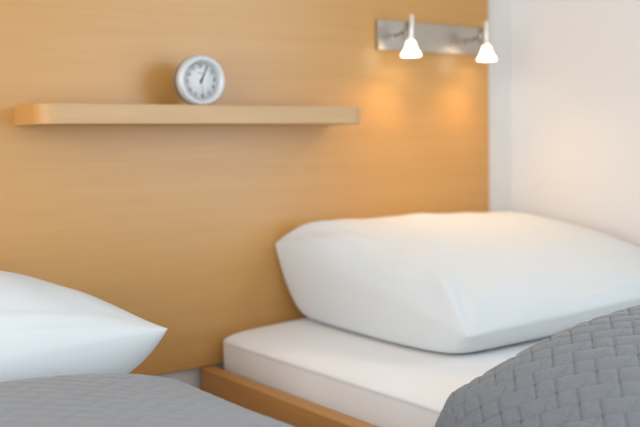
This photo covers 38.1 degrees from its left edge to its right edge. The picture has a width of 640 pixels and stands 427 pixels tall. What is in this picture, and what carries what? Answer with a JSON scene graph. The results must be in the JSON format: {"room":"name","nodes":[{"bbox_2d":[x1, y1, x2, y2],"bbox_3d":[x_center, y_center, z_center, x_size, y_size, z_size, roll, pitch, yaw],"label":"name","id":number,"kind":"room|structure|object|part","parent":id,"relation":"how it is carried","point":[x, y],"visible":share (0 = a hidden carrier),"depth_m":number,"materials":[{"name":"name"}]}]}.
{"room":"bedroom","nodes":[
{"label":"bedroom","id":0,"kind":"room"},
{"bbox_2d":[153,0,510,389],"bbox_3d":[-0.916,-0.412,1.759,3.805,2.660,0.120,-4,5,-36],"label":"wall","id":1,"kind":"structure","parent":0,"point":[499,11],"depth_m":2.73,"materials":[{"name":"white paint"}]},
{"bbox_2d":[0,0,488,375],"bbox_3d":[-0.500,-0.280,1.979,2.421,1.311,0.020,-4,5,-36],"label":"headboard panel","id":2,"kind":"object","parent":1,"relation":"attached to","point":[177,229],"visible":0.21,"depth_m":2.16,"materials":[{"name":"brown wood"}]},
{"bbox_2d":[14,103,360,125],"bbox_3d":[-0.254,-0.217,2.056,0.800,0.040,0.150,-4,5,-36],"label":"wall shelf","id":3,"kind":"object","parent":2,"relation":"attached to","point":[38,114],"visible":1,"depth_m":1.94,"materials":[{"name":"brown wood"}]},
{"bbox_2d":[174,55,224,104],"bbox_3d":[-0.267,-0.291,2.035,0.113,0.113,0.055,-4,5,-31],"label":"alarm clock","id":4,"kind":"object","parent":3,"relation":"on","point":[198,79],"visible":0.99,"depth_m":2.02,"materials":[{"name":"grey plastic"}]},
{"bbox_2d":[376,14,495,60],"bbox_3d":[0.332,-0.468,2.490,0.381,0.107,0.107,-4,5,-36],"label":"wall lamp","id":5,"kind":"object","parent":2,"relation":"attached to","point":[411,38],"visible":1,"depth_m":2.52,"materials":[{"name":"silver metal"}]},
{"bbox_3d":[0.209,-0.470,2.420,0.007,0.015,0.058,-4,5,-34],"label":"arm","id":6,"kind":"part","parent":5,"relation":"part of","materials":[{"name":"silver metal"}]},
{"bbox_3d":[0.235,-0.426,2.389,0.054,0.040,0.054,-4,5,-36],"label":"lamp shade","id":7,"kind":"part","parent":5,"relation":"part of","materials":[{"name":"white glass"}]},
{"bbox_3d":[0.236,-0.476,2.387,0.015,0.072,0.010,-4,5,-36],"label":"stem","id":8,"kind":"part","parent":5,"relation":"part of","materials":[{"name":"white metal"}]},
{"bbox_3d":[0.457,-0.492,2.546,0.012,0.072,0.010,-4,5,-36],"label":"stem","id":9,"kind":"part","parent":5,"relation":"part of","materials":[{"name":"white metal"}]},
{"bbox_3d":[0.459,-0.442,2.550,0.054,0.040,0.054,-4,5,-36],"label":"lamp shade","id":10,"kind":"part","parent":5,"relation":"part of","materials":[{"name":"white glass"}]},
{"bbox_2d":[511,0,639,246],"bbox_3d":[1.847,-0.412,1.071,0.120,2.660,4.220,-4,5,-36],"label":"wall","id":11,"kind":"structure","parent":0,"point":[575,64],"depth_m":2.56,"materials":[{"name":"white paint"}]},
{"bbox_3d":[0.326,0.983,0.059,3.685,0.080,4.220,-4,5,-36],"label":"floor","id":12,"kind":"structure","parent":0,"visible":0},
{"bbox_2d":[201,366,377,426],"bbox_3d":[0.715,0.601,1.641,0.980,0.438,2.028,-4,5,-36],"label":"frame","id":13,"kind":"object","parent":12,"relation":"on","point":[257,397],"visible":0.1,"depth_m":1.92,"materials":[{"name":"brown wood"}]},
{"bbox_2d":[223,318,551,426],"bbox_3d":[0.698,0.375,1.643,0.891,0.168,1.981,-4,5,-36],"label":"mattress","id":14,"kind":"object","parent":13,"relation":"on","point":[374,381],"visible":0.37,"depth_m":1.86,"materials":[{"name":"white fabric"}]},
{"bbox_2d":[275,212,639,352],"bbox_3d":[0.419,0.129,2.254,0.843,0.242,0.642,-4,5,-36],"label":"pillow","id":15,"kind":"object","parent":14,"relation":"on","point":[466,282],"visible":0.97,"depth_m":2.05,"materials":[{"name":"white fabric"}]},
{"bbox_2d":[435,305,639,426],"bbox_3d":[0.981,0.366,1.246,1.036,0.418,1.346,-4,5,-36],"label":"bedspread","id":16,"kind":"object","parent":14,"relation":"on","point":[587,374],"visible":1,"depth_m":1.41,"materials":[{"name":"grey fabric"}]},
{"bbox_3d":[-0.288,0.671,0.924,0.980,0.438,2.028,-4,5,-36],"label":"frame","id":17,"kind":"object","parent":12,"relation":"on","visible":0},
{"bbox_3d":[-0.304,0.445,0.925,0.891,0.168,1.981,-4,5,-36],"label":"mattress","id":18,"kind":"object","parent":17,"relation":"on","visible":0},
{"bbox_2d":[0,271,167,381],"bbox_3d":[-0.728,0.208,1.583,0.835,0.223,0.397,-4,5,-36],"label":"pillow","id":19,"kind":"object","parent":18,"relation":"on","point":[47,329],"visible":0.96,"depth_m":1.59,"materials":[{"name":"white fabric"}]},
{"bbox_2d":[0,373,293,426],"bbox_3d":[-0.159,0.461,0.724,1.028,0.343,1.658,-4,5,-36],"label":"bedspread","id":20,"kind":"object","parent":18,"relation":"on","point":[94,399],"visible":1,"depth_m":1.27,"materials":[{"name":"grey fabric"}]}
]}

